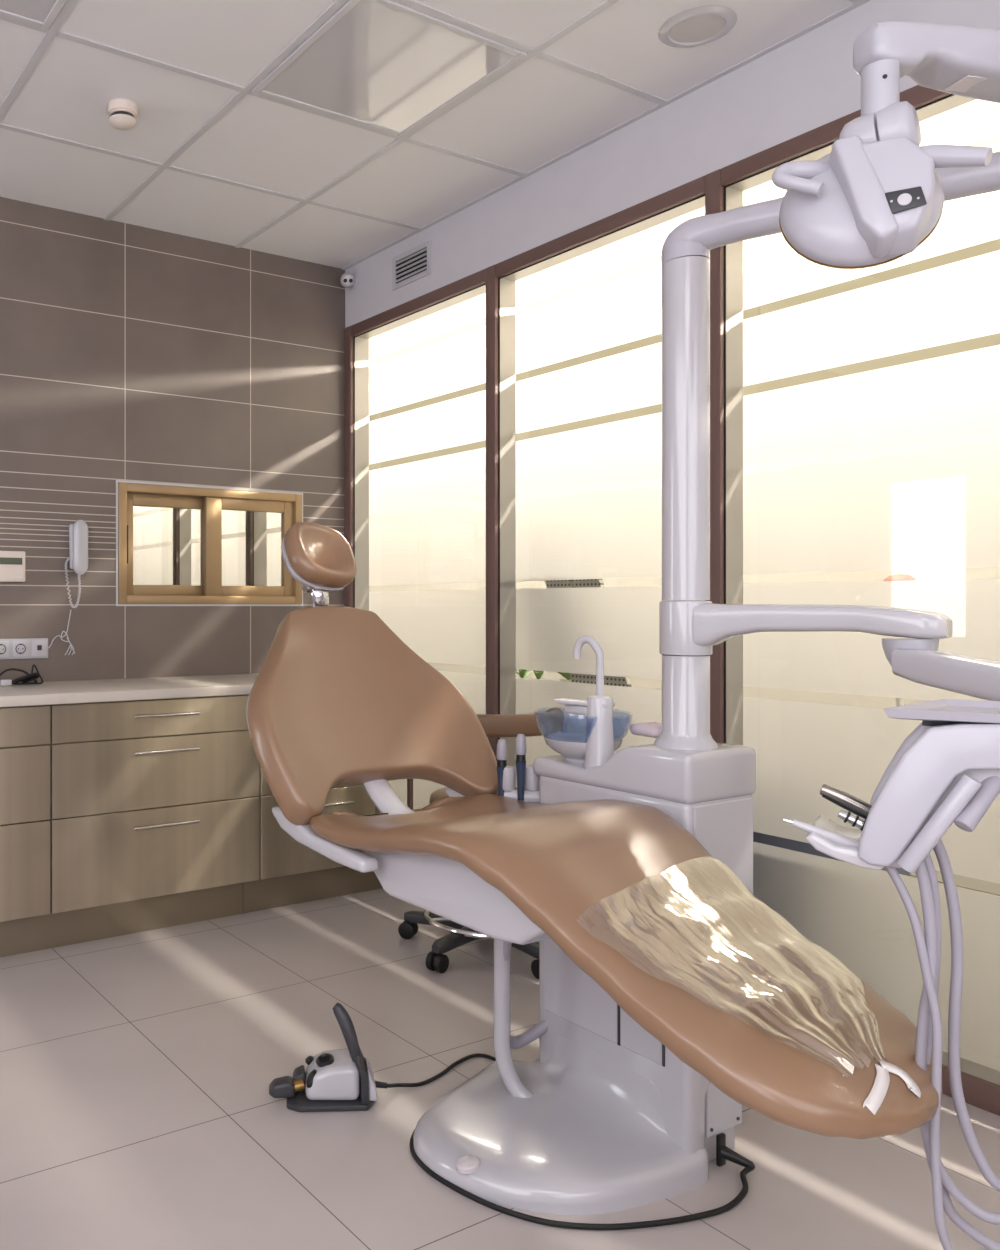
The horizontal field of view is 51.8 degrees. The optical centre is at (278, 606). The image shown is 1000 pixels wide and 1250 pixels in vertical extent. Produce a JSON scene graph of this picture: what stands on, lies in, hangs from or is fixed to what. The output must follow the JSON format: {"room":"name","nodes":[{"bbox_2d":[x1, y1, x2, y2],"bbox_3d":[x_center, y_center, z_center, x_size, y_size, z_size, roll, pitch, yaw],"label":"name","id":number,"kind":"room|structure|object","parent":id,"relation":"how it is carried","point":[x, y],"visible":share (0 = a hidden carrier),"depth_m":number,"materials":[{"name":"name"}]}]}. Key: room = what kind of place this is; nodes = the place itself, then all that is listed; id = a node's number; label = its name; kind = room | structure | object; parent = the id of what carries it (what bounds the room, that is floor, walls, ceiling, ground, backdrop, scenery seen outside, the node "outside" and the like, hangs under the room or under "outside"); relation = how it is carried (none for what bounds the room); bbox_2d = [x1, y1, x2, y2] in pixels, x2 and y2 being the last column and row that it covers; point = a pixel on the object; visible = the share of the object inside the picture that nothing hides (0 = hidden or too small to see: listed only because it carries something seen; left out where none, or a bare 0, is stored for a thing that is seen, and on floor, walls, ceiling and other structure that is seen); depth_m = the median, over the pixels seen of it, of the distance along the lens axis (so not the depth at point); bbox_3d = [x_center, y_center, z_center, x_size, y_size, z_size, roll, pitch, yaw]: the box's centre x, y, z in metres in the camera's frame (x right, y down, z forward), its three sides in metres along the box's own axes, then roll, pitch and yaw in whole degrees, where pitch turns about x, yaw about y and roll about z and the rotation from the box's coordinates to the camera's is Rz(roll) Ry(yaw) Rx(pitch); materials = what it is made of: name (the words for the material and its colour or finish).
{"room":"dental clinic","nodes":[
{"label":"dental clinic","id":0,"kind":"room"},
{"bbox_2d":[0,197,344,682],"bbox_3d":[-1.488,-0.191,3.614,4.100,2.750,0.140,0,0,-31],"label":"wall","id":1,"kind":"structure","parent":0,"point":[129,352],"depth_m":4.07,"materials":[{"name":"tile"}]},
{"bbox_2d":[0,551,24,581],"bbox_3d":[-1.037,-0.152,3.786,0.132,0.118,0.027,0,0,-31],"label":"thermostat","id":2,"kind":"object","parent":1,"relation":"attached to","point":[12,563],"visible":1,"depth_m":3.78,"materials":[{"name":"beige plastic"}]},
{"bbox_2d":[0,638,47,659],"bbox_3d":[-1.007,0.165,3.809,0.246,0.079,0.014,0,0,-31],"label":"strip","id":3,"kind":"object","parent":1,"relation":"attached to","point":[21,648],"visible":1,"depth_m":3.82,"materials":[{"name":"white plastic"}]},
{"bbox_2d":[41,520,87,654],"bbox_3d":[-0.840,-0.072,3.884,0.182,0.535,0.056,0,0,-31],"label":"wall phone","id":4,"kind":"object","parent":1,"relation":"attached to","point":[78,531],"visible":1,"depth_m":3.90,"materials":[{"name":"white plastic"}]},
{"bbox_2d":[116,480,302,605],"bbox_3d":[-0.299,-0.257,4.290,0.897,0.513,0.112,0,0,-31],"label":"window","id":5,"kind":"structure","parent":1,"relation":"in","point":[209,500],"depth_m":4.25,"materials":[{"name":"beige wood"}]},
{"bbox_2d":[0,0,852,268],"bbox_3d":[-0.941,-1.616,2.811,4.220,0.100,9.600,0,0,-31],"label":"ceiling","id":6,"kind":"structure","parent":0,"point":[541,110],"depth_m":3.15,"materials":[{"name":"tile"}]},
{"bbox_2d":[0,0,66,29],"bbox_3d":[-0.722,-1.561,2.283,0.572,0.008,0.572,0,0,-31],"label":"recessed light","id":7,"kind":"object","parent":6,"relation":"in","point":[40,13],"visible":1,"depth_m":2.59,"materials":[{"name":"white metal"}]},
{"bbox_2d":[0,0,56,21],"bbox_3d":[-0.722,-1.563,2.283,0.528,0.005,0.528,0,0,-31],"label":"diffuser","id":8,"kind":"object","parent":7,"relation":"attached to","point":[22,10],"depth_m":2.59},
{"bbox_2d":[108,99,136,129],"bbox_3d":[-0.489,-1.533,3.097,0.092,0.066,0.092,0,0,-31],"label":"smoke detector","id":9,"kind":"object","parent":6,"relation":"attached to","point":[122,113],"visible":1,"depth_m":3.07,"materials":[{"name":"beige plastic"}]},
{"bbox_2d":[252,0,526,136],"bbox_3d":[0.310,-1.561,2.896,0.572,0.008,0.572,0,0,-31],"label":"recessed light","id":10,"kind":"object","parent":6,"relation":"in","point":[388,66],"visible":1,"depth_m":2.86,"materials":[{"name":"white metal"}]},
{"bbox_2d":[0,0,869,269],"bbox_3d":[0.021,-1.565,1.172,4.000,0.006,5.600,0,0,-31],"label":"ceiling grid","id":11,"kind":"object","parent":6,"relation":"attached to","point":[53,31],"depth_m":3.01,"materials":[{"name":"white metal"}]},
{"bbox_2d":[658,5,736,47],"bbox_3d":[1.131,-1.562,2.674,0.196,0.007,0.196,0,0,-31],"label":"ceiling speaker","id":12,"kind":"object","parent":6,"relation":"attached to","point":[702,25],"visible":1,"depth_m":2.66,"materials":[{"name":"white plastic"}]},
{"bbox_2d":[670,14,724,42],"bbox_3d":[1.131,-1.560,2.674,0.138,0.002,0.138,0,0,-31],"label":"grille","id":13,"kind":"object","parent":12,"relation":"attached to","point":[688,28],"depth_m":2.67,"materials":[{"name":"white plastic"}]},
{"bbox_2d":[0,875,999,1249],"bbox_3d":[-0.090,1.234,3.317,6.200,0.100,9.600,0,0,-31],"label":"floor","id":14,"kind":"structure","parent":0,"point":[138,1111],"depth_m":2.25,"materials":[{"name":"tile"}]},
{"bbox_2d":[0,705,50,921],"bbox_3d":[-1.248,0.691,3.360,0.812,0.716,0.535,0,0,-31],"label":"base cabinet","id":15,"kind":"object","parent":14,"relation":"on","point":[25,731],"visible":0.97,"depth_m":3.31,"materials":[{"name":"dark wood laminate"},{"name":"light wood laminate"},{"name":"satin steel"}]},
{"bbox_2d":[0,673,258,706],"bbox_3d":[-0.587,0.314,3.750,2.388,0.036,0.543,0,0,-31],"label":"countertop","id":16,"kind":"structure","parent":15,"relation":"on","point":[105,690],"depth_m":3.60,"materials":[{"name":"stone"}]},
{"bbox_2d":[0,664,42,685],"bbox_3d":[-0.973,0.258,3.705,0.192,0.074,0.053,0,0,-35],"label":"coiled cable","id":17,"kind":"object","parent":16,"relation":"on","point":[25,680],"visible":1,"depth_m":3.71,"materials":[{"name":"black rubber"}]},
{"bbox_2d":[0,883,242,956],"bbox_3d":[-0.827,1.117,3.412,1.590,0.134,0.022,0,0,-31],"label":"plinth","id":18,"kind":"object","parent":14,"relation":"on","point":[19,936],"visible":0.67,"depth_m":3.55,"materials":[{"name":"brown dark wood laminate"}]},
{"bbox_2d":[49,694,259,913],"bbox_3d":[-0.546,0.691,3.776,0.813,0.716,0.535,0,0,-31],"label":"base cabinet","id":19,"kind":"object","parent":14,"relation":"on","point":[150,798],"visible":0.92,"depth_m":3.54,"materials":[{"name":"dark wood laminate"},{"name":"light wood laminate"}]},
{"bbox_2d":[243,866,382,912],"bbox_3d":[0.191,1.117,4.018,0.776,0.134,0.022,0,0,-31],"label":"plinth","id":20,"kind":"object","parent":14,"relation":"on","point":[258,895],"visible":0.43,"depth_m":3.96,"materials":[{"name":"brown wood"}]},
{"bbox_2d":[258,766,374,879],"bbox_3d":[0.038,0.691,4.124,0.542,0.716,0.535,0,0,-31],"label":"base cabinet","id":21,"kind":"object","parent":14,"relation":"on","point":[280,854],"visible":0.26,"depth_m":3.84,"materials":[{"name":"beige wood"}]},
{"bbox_2d":[269,1002,377,1111],"bbox_3d":[0.106,1.069,2.377,0.258,0.229,0.137,0,0,0],"label":"foot pedal","id":22,"kind":"object","parent":14,"relation":"on","point":[340,1079],"visible":1,"depth_m":2.33,"materials":[{"name":"grey plastic"}]},
{"bbox_2d":[375,779,412,813],"bbox_3d":[0.351,0.691,4.323,0.194,0.716,0.512,0,0,-31],"label":"shelf","id":23,"kind":"object","parent":14,"relation":"on","point":[409,781],"visible":0.02,"depth_m":4.15,"materials":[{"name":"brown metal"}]},
{"bbox_2d":[375,1053,495,1088],"bbox_3d":[0.397,1.162,2.463,0.396,0.042,0.115,0,0,-31],"label":"cable","id":24,"kind":"object","parent":14,"relation":"on","point":[379,1084],"visible":0.83,"depth_m":2.46,"materials":[{"name":"black rubber"}]},
{"bbox_2d":[398,708,566,978],"bbox_3d":[0.720,0.766,3.387,0.610,0.836,0.594,0,0,-31],"label":"stool","id":25,"kind":"object","parent":14,"relation":"on","point":[511,725],"visible":0.3,"depth_m":3.20,"materials":[{"name":"beige leather"}]},
{"bbox_2d":[410,1129,754,1229],"bbox_3d":[0.608,1.148,2.035,0.701,0.072,0.348,0,0,21],"label":"power cable","id":26,"kind":"object","parent":14,"relation":"on","point":[723,1153],"visible":0.87,"depth_m":1.94,"materials":[{"name":"black rubber"}]},
{"bbox_2d":[545,579,631,686],"bbox_3d":[1.131,0.434,3.687,0.037,1.500,0.490,0,0,-31],"label":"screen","id":27,"kind":"object","parent":14,"relation":"on","point":[579,678],"visible":0.02,"depth_m":3.64,"materials":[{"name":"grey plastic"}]},
{"bbox_2d":[246,522,942,1214],"bbox_3d":[0.496,0.481,2.053,0.704,1.414,1.589,0,0,-31],"label":"dental chair","id":28,"kind":"object","parent":14,"relation":"on","point":[337,698],"visible":0.99,"depth_m":1.96,"materials":[{"name":"beige leather"}]},
{"bbox_2d":[309,794,942,1139],"bbox_3d":[0.581,0.563,1.869,0.574,0.324,1.185,0,0,-31],"label":"seat cushion","id":29,"kind":"object","parent":28,"relation":"on","point":[593,878],"depth_m":1.64,"materials":[{"name":"beige leather"}]},
{"bbox_2d":[660,856,920,1114],"bbox_3d":[0.769,0.583,1.575,0.453,0.229,0.472,0,0,-31],"label":"plastic sheet","id":30,"kind":"object","parent":28,"relation":"on","point":[831,967],"visible":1,"depth_m":1.59,"materials":[{"name":"clear plastic"}]},
{"bbox_2d":[493,256,755,1160],"bbox_3d":[0.739,0.219,2.269,0.391,1.930,0.527,0,0,-31],"label":"dental unit","id":31,"kind":"object","parent":14,"relation":"on","point":[705,785],"visible":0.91,"depth_m":2.12,"materials":[{"name":"white plastic"}]},
{"bbox_2d":[496,739,506,795],"bbox_3d":[0.553,0.406,2.449,0.026,0.149,0.026,0,0,-31],"label":"suction handpiece","id":32,"kind":"object","parent":31,"relation":"in","point":[501,757],"visible":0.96,"depth_m":2.44,"materials":[{"name":"blue plastic"}]},
{"bbox_2d":[515,734,525,800],"bbox_3d":[0.593,0.394,2.420,0.026,0.161,0.026,0,0,-31],"label":"suction handpiece","id":33,"kind":"object","parent":31,"relation":"in","point":[520,750],"visible":1,"depth_m":2.41,"materials":[{"name":"blue plastic"}]},
{"bbox_2d":[534,707,632,740],"bbox_3d":[0.729,0.288,2.372,0.226,0.071,0.226,0,0,-31],"label":"bowl","id":34,"kind":"object","parent":31,"relation":"on","point":[599,725],"depth_m":2.27,"materials":[{"name":"blue glass"}]},
{"bbox_2d":[554,698,614,714],"bbox_3d":[0.714,0.237,2.316,0.044,0.032,0.137,0,0,-42],"label":"shelf","id":35,"kind":"object","parent":31,"relation":"attached to","point":[591,706],"depth_m":2.28,"materials":[{"name":"white plastic"}]},
{"bbox_2d":[573,636,603,695],"bbox_3d":[0.722,0.140,2.307,0.018,0.143,0.078,0,0,-42],"label":"faucet","id":36,"kind":"object","parent":31,"relation":"on","point":[577,648],"depth_m":2.28,"materials":[{"name":"white plastic"}]},
{"bbox_2d":[630,722,661,737],"bbox_3d":[0.886,0.291,2.329,0.087,0.027,0.082,0,0,-31],"label":"folded towel","id":37,"kind":"object","parent":31,"relation":"on","point":[649,729],"visible":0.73,"depth_m":2.31,"materials":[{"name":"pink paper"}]},
{"bbox_2d":[661,21,999,268],"bbox_3d":[1.055,-0.739,1.750,0.856,0.395,0.546,0,0,37],"label":"lamp","id":38,"kind":"object","parent":31,"relation":"attached to","point":[878,195],"visible":0.98,"depth_m":1.58,"materials":[{"name":"grey plastic"}]},
{"bbox_2d":[693,603,999,1249],"bbox_3d":[1.065,0.496,1.715,0.482,1.008,0.856,0,0,9],"label":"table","id":39,"kind":"object","parent":31,"relation":"attached to","point":[940,776],"visible":0.98,"depth_m":1.43,"materials":[{"name":"white plastic"}]},
{"bbox_2d":[783,818,858,846],"bbox_3d":[0.816,0.345,1.481,0.108,0.044,0.019,0,0,24],"label":"syringe","id":40,"kind":"object","parent":39,"relation":"on","point":[834,837],"visible":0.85,"depth_m":1.48,"materials":[{"name":"white plastic"}]},
{"bbox_2d":[806,815,884,869],"bbox_3d":[0.870,0.360,1.514,0.101,0.043,0.162,0,0,33],"label":"shelf","id":41,"kind":"object","parent":39,"relation":"attached to","point":[870,853],"depth_m":1.44,"materials":[{"name":"white plastic"}]},
{"bbox_2d":[820,784,871,818],"bbox_3d":[0.891,0.306,1.537,0.088,0.053,0.021,0,0,33],"label":"dental handpiece","id":42,"kind":"object","parent":39,"relation":"on","point":[843,799],"visible":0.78,"depth_m":1.53,"materials":[{"name":"metal"}]},
{"bbox_2d":[838,810,865,830],"bbox_3d":[0.877,0.329,1.492,0.060,0.036,0.018,0,0,33],"label":"polishing handpiece","id":43,"kind":"object","parent":39,"relation":"on","point":[848,817],"visible":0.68,"depth_m":1.49,"materials":[{"name":"silver metal"}]},
{"bbox_2d":[884,699,999,725],"bbox_3d":[1.037,0.160,1.431,0.271,0.027,0.222,0,0,33],"label":"tray","id":44,"kind":"object","parent":39,"relation":"on","point":[938,712],"visible":1,"depth_m":1.41,"materials":[{"name":"grey plastic"}]},
{"bbox_2d":[883,574,915,706],"bbox_3d":[2.006,0.540,3.195,0.280,1.288,0.280,0,0,-31],"label":"stand","id":45,"kind":"object","parent":14,"relation":"on","point":[898,577],"visible":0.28,"depth_m":3.18,"materials":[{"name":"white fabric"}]},
{"bbox_3d":[1.061,0.771,3.983,0.260,0.825,0.430,0,0,-31],"label":"cabinet","id":46,"kind":"object","parent":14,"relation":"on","visible":0},
{"bbox_2d":[516,669,532,677],"bbox_3d":[1.004,0.287,4.038,0.105,0.143,0.060,0,0,-38],"label":"potted plant","id":47,"kind":"object","parent":46,"relation":"on","point":[522,673],"visible":0.23,"depth_m":4.03,"materials":[{"name":"green plant"}]},
{"bbox_2d":[533,670,544,679],"bbox_3d":[1.042,0.275,3.959,0.099,0.167,0.115,0,0,18],"label":"potted plant","id":48,"kind":"object","parent":46,"relation":"on","point":[538,674],"visible":0.16,"depth_m":3.94,"materials":[{"name":"green plant"}]},
{"bbox_2d":[557,672,570,681],"bbox_3d":[1.134,0.265,3.873,0.170,0.187,0.173,0,0,-31],"label":"potted plant","id":49,"kind":"object","parent":46,"relation":"on","point":[565,675],"visible":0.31,"depth_m":3.86,"materials":[{"name":"green plant"}]},
{"bbox_2d":[133,431,999,894],"bbox_3d":[1.724,-0.266,4.394,1.980,2.900,9.600,0,0,-31],"label":"wall","id":50,"kind":"structure","parent":0,"point":[878,702],"depth_m":4.84,"materials":[{"name":"beige paint"}]},
{"bbox_2d":[369,238,999,470],"bbox_3d":[2.482,-1.221,4.845,0.014,0.770,9.400,0,0,-31],"label":"trim","id":51,"kind":"structure","parent":50,"relation":"attached to","point":[994,245],"depth_m":4.86,"materials":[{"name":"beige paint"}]},
{"bbox_2d":[345,0,999,327],"bbox_3d":[0.821,-1.429,3.858,0.120,0.275,9.400,0,0,-31],"label":"wall","id":52,"kind":"structure","parent":0,"point":[809,82],"depth_m":3.08,"materials":[{"name":"white paint"}]},
{"bbox_2d":[133,506,172,584],"bbox_3d":[-0.861,-0.053,6.657,0.103,2.475,0.973,0,0,-31],"label":"window","id":53,"kind":"structure","parent":52,"relation":"in","point":[152,566],"depth_m":6.76,"materials":[{"name":"clear glass"}]},
{"bbox_2d":[173,508,245,585],"bbox_3d":[-0.375,-0.053,5.839,0.103,2.475,0.973,0,0,-31],"label":"window","id":54,"kind":"structure","parent":52,"relation":"in","point":[186,522],"depth_m":6.16,"materials":[{"name":"clear glass"}]},
{"bbox_2d":[246,511,280,585],"bbox_3d":[0.111,-0.053,5.022,0.103,2.475,0.973,0,0,-31],"label":"window","id":55,"kind":"structure","parent":52,"relation":"in","point":[263,550],"depth_m":5.38,"materials":[{"name":"clear glass"}]},
{"bbox_2d":[340,272,358,288],"bbox_3d":[0.316,-1.489,4.513,0.080,0.077,0.080,0,0,-31],"label":"security camera","id":56,"kind":"object","parent":52,"relation":"attached to","point":[347,280],"visible":1,"depth_m":4.49,"materials":[{"name":"white plastic"}]},
{"bbox_2d":[392,240,430,290],"bbox_3d":[0.557,-1.436,4.173,0.011,0.140,0.256,0,0,-31],"label":"air vent","id":57,"kind":"object","parent":52,"relation":"in","point":[414,264],"visible":1,"depth_m":4.17,"materials":[{"name":"white plastic"}]},
{"bbox_2d":[344,269,485,809],"bbox_3d":[0.596,-0.053,4.204,0.103,2.475,0.973,0,0,-31],"label":"window","id":58,"kind":"structure","parent":52,"relation":"in","point":[446,547],"depth_m":4.25,"materials":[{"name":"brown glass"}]},
{"bbox_2d":[486,176,704,780],"bbox_3d":[1.082,-0.053,3.387,0.103,2.475,0.973,0,0,-31],"label":"window","id":59,"kind":"structure","parent":52,"relation":"in","point":[614,534],"depth_m":3.52,"materials":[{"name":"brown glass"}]},
{"bbox_2d":[705,85,999,1115],"bbox_3d":[1.568,-0.053,2.569,0.103,2.475,0.973,0,0,-31],"label":"window","id":60,"kind":"structure","parent":52,"relation":"in","point":[940,508],"depth_m":2.67,"materials":[{"name":"white glass"}]},
{"bbox_2d":[369,133,999,365],"bbox_3d":[1.724,-1.666,4.394,1.980,0.100,9.600,0,0,-31],"label":"ceiling","id":61,"kind":"structure","parent":0,"point":[994,139],"depth_m":5.13,"materials":[{"name":"paint"}]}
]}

